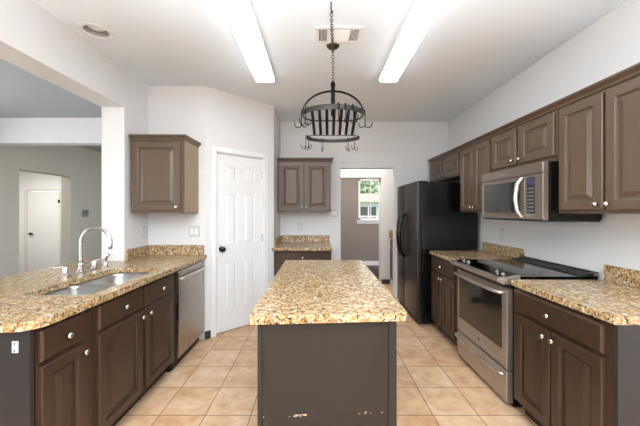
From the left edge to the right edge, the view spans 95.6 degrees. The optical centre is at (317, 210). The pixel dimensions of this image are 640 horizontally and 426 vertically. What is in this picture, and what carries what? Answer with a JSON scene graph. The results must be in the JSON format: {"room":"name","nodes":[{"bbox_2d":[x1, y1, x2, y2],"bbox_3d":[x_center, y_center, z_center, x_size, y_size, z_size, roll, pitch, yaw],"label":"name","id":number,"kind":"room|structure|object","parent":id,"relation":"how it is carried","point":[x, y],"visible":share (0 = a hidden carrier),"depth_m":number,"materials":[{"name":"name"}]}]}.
{"room":"kitchen","nodes":[
{"label":"kitchen","id":0,"kind":"room"},
{"bbox_2d":[19,171,60,272],"bbox_3d":[-6.893,0.102,5.350,3.415,2.905,3.700,0,0,0],"label":"wall","id":1,"kind":"structure","parent":0,"point":[27,180],"depth_m":7.10,"materials":[{"name":"white paint"}]},
{"bbox_2d":[24,189,60,271],"bbox_3d":[-6.710,0.505,7.090,0.920,2.100,0.020,0,0,0],"label":"trim","id":2,"kind":"structure","parent":1,"relation":"attached to","point":[25,190],"depth_m":7.08,"materials":[{"name":"white paint"}]},
{"bbox_2d":[28,192,59,270],"bbox_3d":[-6.697,0.535,7.082,0.795,2.020,0.095,0,0,0],"label":"door","id":3,"kind":"structure","parent":1,"relation":"in","point":[43,207],"depth_m":7.09,"materials":[{"name":"white paint"}]},
{"bbox_2d":[0,146,101,276],"bbox_3d":[-5.100,0.018,1.900,0.200,2.735,10.600,0,0,0],"label":"wall","id":4,"kind":"structure","parent":0,"point":[79,169],"depth_m":5.86,"materials":[{"name":"beige paint"}]},
{"bbox_2d":[82,210,88,216],"bbox_3d":[-4.988,0.050,6.220,0.024,0.150,0.150,0,0,0],"label":"thermostat","id":5,"kind":"object","parent":4,"relation":"attached to","point":[85,213],"visible":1,"depth_m":6.21,"materials":[{"name":"grey plastic"}]},
{"bbox_2d":[0,0,147,260],"bbox_3d":[-1.938,0.018,0.490,0.215,2.735,7.780,0,0,0],"label":"wall","id":6,"kind":"structure","parent":0,"point":[33,40],"depth_m":2.53,"materials":[{"name":"white paint"}]},
{"bbox_2d":[126,245,148,260],"bbox_3d":[-1.818,0.418,2.930,0.022,0.105,0.350,0,0,0],"label":"backsplash","id":7,"kind":"structure","parent":6,"relation":"attached to","point":[137,252],"depth_m":2.90,"materials":[{"name":"stone"}]},
{"bbox_2d":[143,226,146,237],"bbox_3d":[-1.825,0.222,3.065,0.008,0.116,0.072,0,0,0],"label":"outlet","id":8,"kind":"object","parent":6,"relation":"attached to","point":[145,227],"visible":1,"depth_m":3.06,"materials":[{"name":"grey plastic"}]},
{"bbox_2d":[148,86,279,338],"bbox_3d":[-1.062,0.018,3.616,1.775,2.735,0.532,0,0,-45],"label":"wall","id":9,"kind":"structure","parent":0,"point":[209,116],"depth_m":3.14,"materials":[{"name":"white paint"}]},
{"bbox_2d":[129,134,200,212],"bbox_3d":[-1.528,-0.353,2.933,0.542,0.749,0.387,0,0,0],"label":"upper cabinet","id":10,"kind":"object","parent":9,"relation":"attached to","point":[164,167],"visible":1,"depth_m":2.77,"materials":[{"name":"brown paint"}]},
{"bbox_2d":[149,245,203,254],"bbox_3d":[-1.526,0.418,3.116,0.601,0.105,0.023,0,0,0],"label":"backsplash","id":11,"kind":"structure","parent":9,"relation":"attached to","point":[153,249],"depth_m":3.11,"materials":[{"name":"stone"}]},
{"bbox_2d":[189,226,199,236],"bbox_3d":[-1.335,0.220,3.125,0.118,0.118,0.009,0,0,0],"label":"switch plate","id":12,"kind":"object","parent":9,"relation":"attached to","point":[194,231],"visible":1,"depth_m":3.12,"materials":[{"name":"grey plastic"}]},
{"bbox_2d":[205,330,210,339],"bbox_3d":[-0.894,1.343,3.422,0.890,0.085,0.013,0,0,-43],"label":"baseboard","id":13,"kind":"structure","parent":9,"relation":"attached to","point":[207,333],"depth_m":3.13,"materials":[{"name":"brown"}]},
{"bbox_2d":[211,145,267,337],"bbox_3d":[-0.933,0.335,3.450,0.734,2.100,0.118,0,0,-43],"label":"trim","id":14,"kind":"structure","parent":9,"relation":"attached to","point":[214,149],"depth_m":3.22,"materials":[{"name":"white paint"}]},
{"bbox_2d":[217,153,262,333],"bbox_3d":[-0.903,0.363,3.427,0.604,2.016,0.104,0,0,-43],"label":"door","id":15,"kind":"structure","parent":9,"relation":"in","point":[239,179],"depth_m":3.41,"materials":[{"name":"white paint"}]},
{"bbox_2d":[274,235,281,246],"bbox_3d":[-0.557,0.418,4.069,0.020,0.105,0.618,0,0,0],"label":"backsplash","id":16,"kind":"structure","parent":9,"relation":"attached to","point":[278,240],"depth_m":3.92,"materials":[{"name":"stone"}]},
{"bbox_2d":[0,0,626,152],"bbox_3d":[-1.600,-1.410,2.000,7.400,0.120,10.800,0,0,0],"label":"ceiling","id":17,"kind":"structure","parent":0,"point":[471,49],"depth_m":2.47,"materials":[{"name":"white paint"}]},
{"bbox_2d":[0,118,101,145],"bbox_3d":[-3.523,-1.167,4.280,2.954,0.367,0.160,0,0,0],"label":"ceiling beam","id":18,"kind":"structure","parent":17,"relation":"attached to","point":[13,131],"depth_m":4.20,"materials":[{"name":"white paint"}]},
{"bbox_2d":[77,21,114,40],"bbox_3d":[-1.665,-1.383,2.180,0.230,0.083,0.230,0,0,0],"label":"recessed light","id":19,"kind":"object","parent":17,"relation":"in","point":[93,30],"visible":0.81,"depth_m":2.20,"materials":[{"name":"white paint"}]},
{"bbox_2d":[217,0,274,82],"bbox_3d":[-0.526,-1.313,2.290,0.197,0.073,1.210,0,0,0],"label":"ceiling light","id":20,"kind":"object","parent":17,"relation":"attached to","point":[240,15],"visible":1,"depth_m":2.13,"materials":[{"name":"white paint"}]},
{"bbox_2d":[302,2,363,142],"bbox_3d":[0.122,-0.968,2.196,0.508,0.763,0.658,0,0,0],"label":"pot rack","id":21,"kind":"object","parent":17,"relation":"hanging from","point":[332,46],"visible":0.98,"depth_m":2.28,"materials":[{"name":"grey metal"}]},
{"bbox_2d":[294,109,307,127],"bbox_3d":[-0.136,-0.740,2.324,0.116,0.156,0.014,0,0,-9],"label":"hook","id":22,"kind":"object","parent":21,"relation":"hanging from","point":[302,109],"visible":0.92,"depth_m":2.32,"materials":[{"name":"black metal"}]},
{"bbox_2d":[299,106,311,124],"bbox_3d":[-0.101,-0.740,2.256,0.116,0.156,0.014,0,0,-34],"label":"hook","id":23,"kind":"object","parent":21,"relation":"hanging from","point":[305,106],"visible":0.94,"depth_m":2.25,"materials":[{"name":"black metal"}]},
{"bbox_2d":[344,103,348,122],"bbox_3d":[0.211,-0.740,2.174,0.014,0.156,0.116,0,0,-10],"label":"hook","id":24,"kind":"object","parent":21,"relation":"hanging from","point":[346,120],"visible":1,"depth_m":2.18,"materials":[{"name":"black metal"}]},
{"bbox_2d":[350,104,357,123],"bbox_3d":[0.272,-0.740,2.197,0.014,0.156,0.116,0,0,-23],"label":"hook","id":25,"kind":"object","parent":21,"relation":"hanging from","point":[352,104],"visible":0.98,"depth_m":2.20,"materials":[{"name":"black metal"}]},
{"bbox_2d":[358,109,372,127],"bbox_3d":[0.381,-0.740,2.329,0.116,0.156,0.014,0,0,17],"label":"hook","id":26,"kind":"object","parent":21,"relation":"hanging from","point":[363,109],"visible":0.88,"depth_m":2.33,"materials":[{"name":"black metal"}]},
{"bbox_2d":[315,26,363,43],"bbox_3d":[0.157,-1.344,2.220,0.356,0.010,0.210,0,0,0],"label":"ceiling vent","id":27,"kind":"object","parent":17,"relation":"in","point":[342,34],"visible":1,"depth_m":2.20,"materials":[{"name":"white metal"}]},
{"bbox_2d":[379,0,445,82],"bbox_3d":[0.701,-1.313,2.290,0.188,0.073,1.210,0,0,0],"label":"ceiling light","id":28,"kind":"object","parent":17,"relation":"attached to","point":[421,14],"visible":1,"depth_m":2.14,"materials":[{"name":"white paint"}]},
{"bbox_2d":[115,265,537,425],"bbox_3d":[0.585,1.445,2.100,5.230,0.120,11.000,0,0,0],"label":"floor","id":29,"kind":"structure","parent":0,"point":[215,383],"depth_m":2.26,"materials":[{"name":"beige tile"}]},
{"bbox_2d":[0,329,33,425],"bbox_3d":[-1.640,0.947,1.252,0.810,0.874,0.018,0,0,0],"label":"end panel","id":30,"kind":"object","parent":29,"relation":"on","point":[16,369],"visible":1,"depth_m":1.24,"materials":[{"name":"grey paint"}]},
{"bbox_2d":[12,341,18,352],"bbox_3d":[-1.295,0.582,1.239,0.027,0.051,0.006,0,0,0],"label":"outlet plate","id":31,"kind":"object","parent":30,"relation":"attached to","point":[15,344],"visible":1,"depth_m":1.24,"materials":[{"name":"grey plastic"}]},
{"bbox_2d":[34,308,90,425],"bbox_3d":[-1.506,0.947,1.425,0.643,0.874,0.312,0,0,0],"label":"base cabinet","id":32,"kind":"object","parent":29,"relation":"on","point":[62,348],"visible":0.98,"depth_m":1.39,"materials":[{"name":"brown paint"}]},
{"bbox_2d":[75,272,173,425],"bbox_3d":[-1.506,0.947,2.033,0.643,0.874,0.895,0,0,0],"label":"base cabinet","id":33,"kind":"object","parent":29,"relation":"on","point":[132,332],"visible":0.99,"depth_m":1.87,"materials":[{"name":"brown paint"}]},
{"bbox_2d":[0,245,206,332],"bbox_3d":[-1.728,0.438,2.170,1.063,0.143,1.916,0,0,0],"label":"countertop","id":34,"kind":"structure","parent":33,"relation":"on","point":[23,306],"depth_m":1.89,"materials":[{"name":"stone"}]},
{"bbox_2d":[52,226,112,276],"bbox_3d":[-1.805,0.295,2.249,0.350,0.351,0.289,0,0,-35],"label":"faucet","id":35,"kind":"object","parent":34,"relation":"on","point":[81,269],"visible":1,"depth_m":2.22,"materials":[{"name":"silver metal"}]},
{"bbox_2d":[42,272,150,294],"bbox_3d":[-1.480,0.602,2.011,0.432,0.184,0.810,0,0,0],"label":"sink","id":36,"kind":"object","parent":34,"relation":"in","point":[98,284],"visible":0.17,"depth_m":2.01,"materials":[{"name":"silver metal"}]},
{"bbox_2d":[103,254,109,266],"bbox_3d":[-1.783,0.415,2.450,0.051,0.110,0.038,0,0,0],"label":"sprayer","id":37,"kind":"object","parent":34,"relation":"on","point":[106,255],"visible":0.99,"depth_m":2.44,"materials":[{"name":"silver metal"}]},
{"bbox_2d":[165,261,205,371],"bbox_3d":[-1.470,0.951,2.790,0.630,0.867,0.600,0,0,0],"label":"dishwasher","id":38,"kind":"object","parent":29,"relation":"on","point":[189,280],"visible":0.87,"depth_m":2.70,"materials":[{"name":"silver metal"}]},
{"bbox_2d":[274,251,330,276],"bbox_3d":[-0.196,0.947,4.034,0.738,0.874,0.686,0,0,0],"label":"base cabinet","id":39,"kind":"object","parent":29,"relation":"on","point":[280,257],"visible":0.28,"depth_m":3.72,"materials":[{"name":"brown paint"}]},
{"bbox_2d":[271,235,332,250],"bbox_3d":[-0.204,0.438,4.041,0.782,0.143,0.674,0,0,0],"label":"countertop","id":40,"kind":"structure","parent":39,"relation":"on","point":[283,242],"depth_m":4.12,"materials":[{"name":"stone"}]},
{"bbox_2d":[257,321,396,425],"bbox_3d":[0.025,0.947,2.039,0.698,0.874,1.402,0,0,0],"label":"kitchen island","id":41,"kind":"object","parent":29,"relation":"on","point":[313,374],"visible":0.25,"depth_m":1.36,"materials":[{"name":"brown paint"}]},
{"bbox_2d":[249,260,406,324],"bbox_3d":[0.052,0.490,2.042,0.728,0.038,1.496,0,0,0],"label":"island countertop","id":42,"kind":"structure","parent":41,"relation":"on","point":[301,291],"depth_m":1.60,"materials":[{"name":"stone"}]},
{"bbox_2d":[390,239,392,280],"bbox_3d":[1.653,0.947,5.085,0.605,0.874,0.748,0,0,0],"label":"base cabinet","id":43,"kind":"object","parent":29,"relation":"on","point":[391,240],"visible":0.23,"depth_m":5.33,"materials":[{"name":"brown paint"}]},
{"bbox_2d":[389,230,392,238],"bbox_3d":[1.659,0.438,5.099,0.638,0.143,0.798,0,0,0],"label":"countertop","id":44,"kind":"structure","parent":43,"relation":"on","point":[390,231],"depth_m":5.47,"materials":[{"name":"stone"}]},
{"bbox_2d":[396,181,476,323],"bbox_3d":[1.512,0.508,3.937,0.839,1.751,0.858,0,0,0],"label":"refrigerator","id":45,"kind":"object","parent":29,"relation":"on","point":[430,217],"visible":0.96,"depth_m":3.51,"materials":[{"name":"black metal"}]},
{"bbox_2d":[431,255,461,346],"bbox_3d":[1.635,0.947,3.098,0.685,0.874,0.642,0,0,0],"label":"base cabinet","id":46,"kind":"object","parent":29,"relation":"on","point":[444,283],"visible":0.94,"depth_m":3.04,"materials":[{"name":"brown paint"}]},
{"bbox_2d":[430,242,523,260],"bbox_3d":[1.652,0.438,3.111,0.652,0.143,0.687,0,0,0],"label":"countertop","id":47,"kind":"structure","parent":46,"relation":"on","point":[490,250],"depth_m":3.07,"materials":[{"name":"stone"}]},
{"bbox_2d":[450,256,598,406],"bbox_3d":[1.605,0.906,2.394,0.714,0.956,0.738,0,0,0],"label":"range","id":48,"kind":"object","parent":29,"relation":"on","point":[485,334],"visible":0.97,"depth_m":2.25,"materials":[{"name":"silver metal"}]},
{"bbox_2d":[470,259,597,279],"bbox_3d":[1.687,0.470,2.394,0.547,0.023,0.735,0,0,0],"label":"cooktop","id":49,"kind":"object","parent":48,"relation":"in","point":[524,269],"depth_m":2.24,"materials":[{"name":"black glass"}]},
{"bbox_2d":[514,286,639,425],"bbox_3d":[1.636,0.947,1.643,0.688,0.874,0.689,0,0,0],"label":"base cabinet","id":50,"kind":"object","parent":29,"relation":"on","point":[564,355],"depth_m":1.51,"materials":[{"name":"brown paint"}]},
{"bbox_2d":[511,264,639,324],"bbox_3d":[1.652,0.438,1.639,0.652,0.143,0.707,0,0,0],"label":"countertop","id":51,"kind":"structure","parent":50,"relation":"on","point":[615,299],"depth_m":1.68,"materials":[{"name":"stone"}]},
{"bbox_2d":[341,179,378,260],"bbox_3d":[1.450,0.018,6.620,3.500,2.735,1.800,0,0,0],"label":"wall","id":52,"kind":"structure","parent":0,"point":[358,241],"depth_m":7.40,"materials":[{"name":"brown paint"}]},
{"bbox_2d":[356,179,378,223],"bbox_3d":[1.490,-0.250,7.405,1.020,1.150,0.130,0,0,0],"label":"window","id":53,"kind":"structure","parent":52,"relation":"in","point":[368,189],"depth_m":7.44,"materials":[{"name":"clear glass"}]},
{"bbox_2d":[363,261,378,264],"bbox_3d":[1.450,1.330,7.393,3.300,0.110,0.015,0,0,0],"label":"baseboard","id":54,"kind":"structure","parent":52,"relation":"attached to","point":[364,262],"depth_m":7.38,"materials":[{"name":"white paint"}]},
{"bbox_2d":[280,122,448,301],"bbox_3d":[-0.020,0.018,4.440,4.000,2.735,0.120,0,0,0],"label":"wall","id":55,"kind":"structure","parent":0,"point":[406,148],"depth_m":4.38,"materials":[{"name":"white paint"}]},
{"bbox_2d":[282,235,328,241],"bbox_3d":[-0.187,0.418,4.367,0.718,0.105,0.023,0,0,0],"label":"backsplash","id":56,"kind":"structure","parent":55,"relation":"attached to","point":[285,238],"depth_m":4.36,"materials":[{"name":"stone"}]},
{"bbox_2d":[277,158,333,211],"bbox_3d":[-0.175,-0.363,4.188,0.780,0.749,0.378,0,0,0],"label":"upper cabinet","id":57,"kind":"object","parent":55,"relation":"attached to","point":[304,184],"visible":1,"depth_m":4.03,"materials":[{"name":"brown paint"}]},
{"bbox_2d":[330,209,337,216],"bbox_3d":[0.245,0.033,4.375,0.118,0.118,0.009,0,0,0],"label":"switch plate","id":58,"kind":"object","parent":55,"relation":"attached to","point":[334,212],"visible":0.98,"depth_m":4.37,"materials":[{"name":"grey plastic"}]},
{"bbox_2d":[341,169,392,283],"bbox_3d":[0.940,0.018,5.110,2.280,2.735,1.220,0,0,0],"label":"wall","id":59,"kind":"structure","parent":0,"point":[385,176],"depth_m":5.50,"materials":[{"name":"white paint"}]},
{"bbox_2d":[381,279,389,283],"bbox_3d":[1.280,1.340,5.492,0.160,0.090,0.015,0,0,0],"label":"baseboard","id":60,"kind":"structure","parent":59,"relation":"attached to","point":[383,281],"depth_m":5.49,"materials":[{"name":"brown wood"}]},
{"bbox_2d":[449,0,639,279],"bbox_3d":[2.040,0.018,0.550,0.120,2.735,7.900,0,0,0],"label":"wall","id":61,"kind":"structure","parent":0,"point":[610,45],"depth_m":2.28,"materials":[{"name":"white paint"}]},
{"bbox_2d":[428,146,460,181],"bbox_3d":[1.790,-0.582,3.820,0.373,0.334,0.918,0,0,0],"label":"upper cabinet","id":62,"kind":"object","parent":61,"relation":"attached to","point":[445,167],"visible":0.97,"depth_m":3.74,"materials":[{"name":"brown paint"}]},
{"bbox_2d":[458,132,491,211],"bbox_3d":[1.790,-0.367,3.057,0.373,0.764,0.601,0,0,0],"label":"upper cabinet","id":63,"kind":"object","parent":61,"relation":"attached to","point":[475,154],"visible":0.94,"depth_m":3.03,"materials":[{"name":"brown paint"}]},
{"bbox_2d":[500,228,503,238],"bbox_3d":[1.975,0.245,3.120,0.008,0.116,0.072,0,0,0],"label":"outlet","id":64,"kind":"object","parent":61,"relation":"attached to","point":[501,229],"visible":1,"depth_m":3.12,"materials":[{"name":"grey plastic"}]},
{"bbox_2d":[482,242,523,257],"bbox_3d":[1.966,0.418,3.113,0.023,0.105,0.674,0,0,0],"label":"backsplash","id":65,"kind":"structure","parent":61,"relation":"attached to","point":[512,252],"depth_m":3.06,"materials":[{"name":"stone"}]},
{"bbox_2d":[489,102,558,171],"bbox_3d":[1.790,-0.549,2.374,0.373,0.399,0.755,0,0,0],"label":"upper cabinet","id":66,"kind":"object","parent":61,"relation":"attached to","point":[533,137],"visible":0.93,"depth_m":2.26,"materials":[{"name":"brown paint"}]},
{"bbox_2d":[482,161,601,221],"bbox_3d":[1.720,-0.134,2.373,0.471,0.418,0.753,0,0,0],"label":"microwave","id":67,"kind":"object","parent":66,"relation":"attached to","point":[530,192],"visible":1,"depth_m":2.13,"materials":[{"name":"silver metal"}]},
{"bbox_2d":[527,187,532,211],"bbox_3d":[1.547,-0.083,2.114,0.002,0.175,0.060,0,0,0],"label":"keypad","id":68,"kind":"object","parent":67,"relation":"attached to","point":[529,189],"depth_m":2.12,"materials":[{"name":"grey"}]},
{"bbox_2d":[554,62,639,213],"bbox_3d":[1.790,-0.367,1.641,0.373,0.764,0.704,0,0,0],"label":"upper cabinet","id":69,"kind":"object","parent":61,"relation":"attached to","point":[599,122],"visible":1,"depth_m":1.67,"materials":[{"name":"brown paint"}]},
{"bbox_2d":[604,264,639,287],"bbox_3d":[1.966,0.418,1.637,0.023,0.105,0.703,0,0,0],"label":"backsplash","id":70,"kind":"structure","parent":61,"relation":"attached to","point":[630,277],"depth_m":1.86,"materials":[{"name":"stone"}]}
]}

